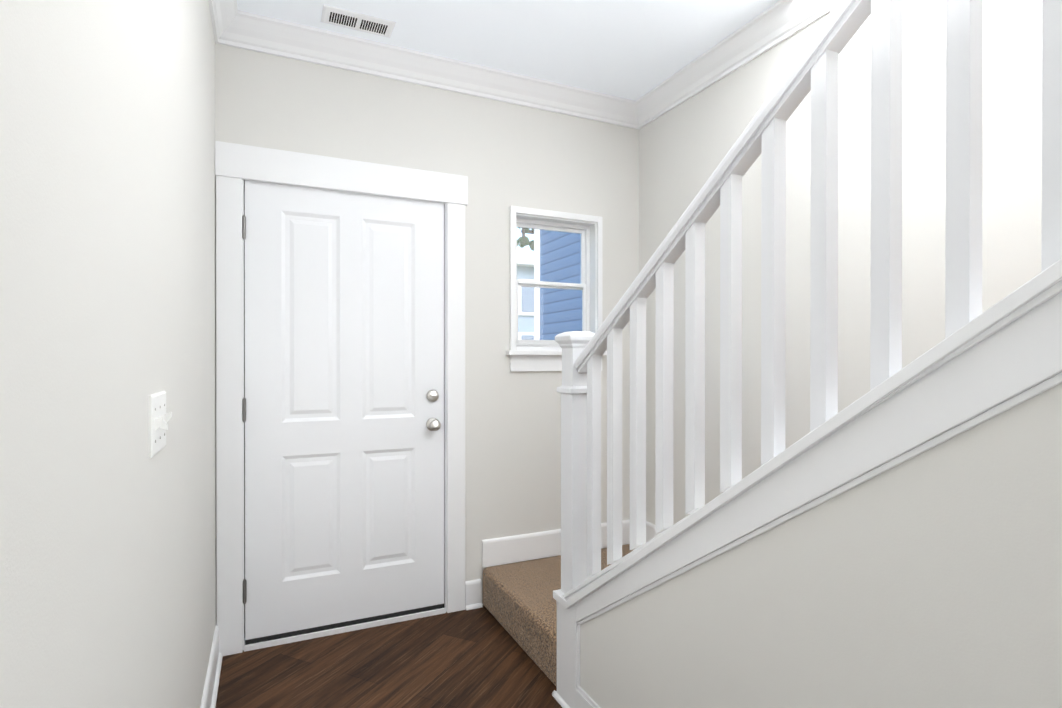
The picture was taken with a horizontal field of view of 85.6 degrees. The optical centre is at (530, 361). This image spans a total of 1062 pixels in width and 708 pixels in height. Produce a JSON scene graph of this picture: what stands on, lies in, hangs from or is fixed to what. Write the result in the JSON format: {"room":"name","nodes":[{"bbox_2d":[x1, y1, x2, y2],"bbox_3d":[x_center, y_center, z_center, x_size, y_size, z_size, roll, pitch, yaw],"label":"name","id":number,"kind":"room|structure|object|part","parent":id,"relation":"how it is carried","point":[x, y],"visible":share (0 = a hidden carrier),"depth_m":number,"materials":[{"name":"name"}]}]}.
{"room":"entrance hall","nodes":[
{"label":"entrance hall","id":0,"kind":"room"},
{"bbox_2d":[0,0,215,707],"bbox_3d":[-0.396,-0.099,0.214,0.150,2.750,5.193,0,0,-25],"label":"wall","id":1,"kind":"structure","parent":0,"point":[107,328],"depth_m":0.77,"materials":[{"name":"white paint"}]},
{"bbox_2d":[148,391,171,457],"bbox_3d":[-0.725,0.120,1.127,0.019,0.115,0.164,0,0,-25],"label":"light switch","id":2,"kind":"object","parent":1,"relation":"attached to","point":[159,417],"visible":1,"depth_m":1.09,"materials":[{"name":"white plastic"}]},
{"bbox_2d":[200,624,222,707],"bbox_3d":[-0.316,1.207,0.255,0.027,0.138,4.893,0,0,-25],"label":"baseboard","id":3,"kind":"structure","parent":1,"relation":"attached to","point":[210,691],"depth_m":2.18,"materials":[{"name":"white wood"}]},
{"bbox_2d":[208,0,243,48],"bbox_3d":[-0.286,-1.416,0.262,0.092,0.116,4.893,0,0,-25],"label":"crown molding","id":4,"kind":"structure","parent":1,"relation":"attached to","point":[227,21],"depth_m":2.42,"materials":[{"name":"white wood"}]},
{"bbox_2d":[215,605,561,707],"bbox_3d":[0.670,1.334,0.713,2.500,0.120,5.193,0,0,-25],"label":"floor","id":5,"kind":"structure","parent":0,"point":[476,658],"depth_m":2.35,"materials":[{"name":"brown wood"}]},
{"bbox_2d":[244,180,445,651],"bbox_3d":[-0.874,0.231,2.766,0.909,2.074,0.162,0,0,-25],"label":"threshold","id":6,"kind":"object","parent":5,"relation":"on","point":[309,633],"visible":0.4,"depth_m":2.65,"materials":[{"name":"white wood"}]},
{"bbox_2d":[483,0,1061,707],"bbox_3d":[1.201,-0.273,0.964,1.020,3.094,4.871,0,0,-25],"label":"staircase","id":7,"kind":"structure","parent":5,"relation":"on","point":[893,538],"depth_m":1.15,"materials":[{"name":"white wood"}]},
{"bbox_3d":[0.499,-0.478,1.433,0.068,1.050,1.468,0,0,-25],"label":"handrail","id":8,"kind":"part","parent":7,"relation":"part of","materials":[{"name":"white wood"}]},
{"bbox_3d":[0.475,0.541,1.484,0.138,1.462,1.589,0,0,-25],"label":"knee trim","id":9,"kind":"part","parent":7,"relation":"part of","materials":[{"name":"white"}]},
{"bbox_2d":[215,43,638,623],"bbox_3d":[-0.390,0.393,2.998,2.200,3.750,0.150,0,0,-25],"label":"wall","id":10,"kind":"structure","parent":0,"point":[503,156],"depth_m":3.00,"materials":[{"name":"white paint"}]},
{"bbox_2d":[215,141,467,655],"bbox_3d":[-0.869,0.164,2.761,1.130,2.208,0.175,0,0,-25],"label":"door frame","id":11,"kind":"structure","parent":10,"relation":"attached to","point":[236,165],"depth_m":2.53,"materials":[{"name":"white wood"}]},
{"bbox_2d":[242,180,443,639],"bbox_3d":[-0.848,0.213,2.697,0.910,2.026,0.110,0,0,-25],"label":"door","id":12,"kind":"structure","parent":10,"relation":"in","point":[344,397],"depth_m":2.69,"materials":[{"name":"white wood"}]},
{"bbox_3d":[-1.262,0.212,2.526,0.015,1.705,0.044,0,0,-25],"label":"door hinge","id":13,"kind":"part","parent":12,"relation":"part of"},
{"bbox_3d":[-0.480,0.246,2.843,0.066,0.206,0.066,0,0,-25],"label":"knob","id":14,"kind":"part","parent":12,"relation":"part of","materials":[{"name":"silver metal"}]},
{"bbox_2d":[244,11,635,127],"bbox_3d":[-0.330,-1.423,2.887,1.980,0.116,0.092,0,0,-25],"label":"crown molding","id":15,"kind":"structure","parent":10,"relation":"attached to","point":[263,34],"depth_m":2.80,"materials":[{"name":"white wood"}]},
{"bbox_2d":[465,519,629,609],"bbox_3d":[0.155,1.098,3.155,1.079,0.338,0.027,0,0,-25],"label":"baseboard","id":16,"kind":"structure","parent":10,"relation":"attached to","point":[513,549],"depth_m":3.05,"materials":[{"name":"white wood"}]},
{"bbox_2d":[506,206,606,371],"bbox_3d":[0.133,-0.383,3.184,0.610,0.876,0.148,0,0,-25],"label":"window","id":17,"kind":"structure","parent":10,"relation":"in","point":[536,355],"depth_m":3.20,"materials":[{"name":"white"}]},
{"bbox_2d":[237,0,778,100],"bbox_3d":[0.670,-1.536,0.705,2.500,0.120,5.193,0,0,-25],"label":"ceiling","id":18,"kind":"structure","parent":0,"point":[635,50],"depth_m":2.58,"materials":[{"name":"white paint"}]},
{"bbox_2d":[320,4,395,37],"bbox_3d":[-0.752,-1.475,2.502,0.302,0.010,0.134,0,0,-25],"label":"ceiling vent","id":19,"kind":"object","parent":18,"relation":"in","point":[348,19],"visible":1,"depth_m":2.49,"materials":[{"name":"white metal"}]},
{"bbox_2d":[639,0,1041,524],"bbox_3d":[1.736,-0.102,1.203,0.150,2.750,5.193,0,0,-25],"label":"wall","id":20,"kind":"structure","parent":0,"point":[685,147],"depth_m":2.17,"materials":[{"name":"white paint"}]},
{"bbox_2d":[646,521,659,541],"bbox_3d":[0.853,0.999,2.916,0.014,0.138,0.980,0,0,-25],"label":"baseboard","id":21,"kind":"structure","parent":20,"relation":"attached to","point":[650,528],"depth_m":3.28,"materials":[{"name":"white wood"}]},
{"bbox_2d":[634,0,838,128],"bbox_3d":[1.627,-1.418,1.148,0.092,0.116,4.893,0,0,-25],"label":"crown molding","id":22,"kind":"structure","parent":20,"relation":"attached to","point":[774,25],"depth_m":2.64,"materials":[{"name":"white wood"}]},
{"label":"outside","id":23,"kind":"structure","parent":0,"visible":0},
{"bbox_3d":[-0.742,1.774,17.789,26.000,0.100,26.937,0,0,-25],"label":"ground","id":24,"kind":"structure","parent":23,"visible":0},
{"bbox_2d":[517,251,533,339],"bbox_3d":[1.024,-0.545,15.755,8.900,4.550,0.700,0,0,-25],"label":"neighbor far","id":25,"kind":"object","parent":24,"relation":"on","point":[521,269],"depth_m":15.20,"materials":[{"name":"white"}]},
{"bbox_2d":[517,227,533,250],"bbox_3d":[-0.044,-0.818,10.057,1.547,5.131,0.890,0,0,-25],"label":"tree","id":26,"kind":"object","parent":24,"relation":"on","point":[526,241],"depth_m":10.03,"materials":[{"name":"green plant"}]},
{"bbox_2d":[534,229,581,339],"bbox_3d":[1.149,-2.994,6.889,0.325,9.500,4.520,0,0,-25],"label":"neighboring house","id":27,"kind":"structure","parent":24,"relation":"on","point":[565,246],"depth_m":8.26,"materials":[{"name":"blue"}]}
]}

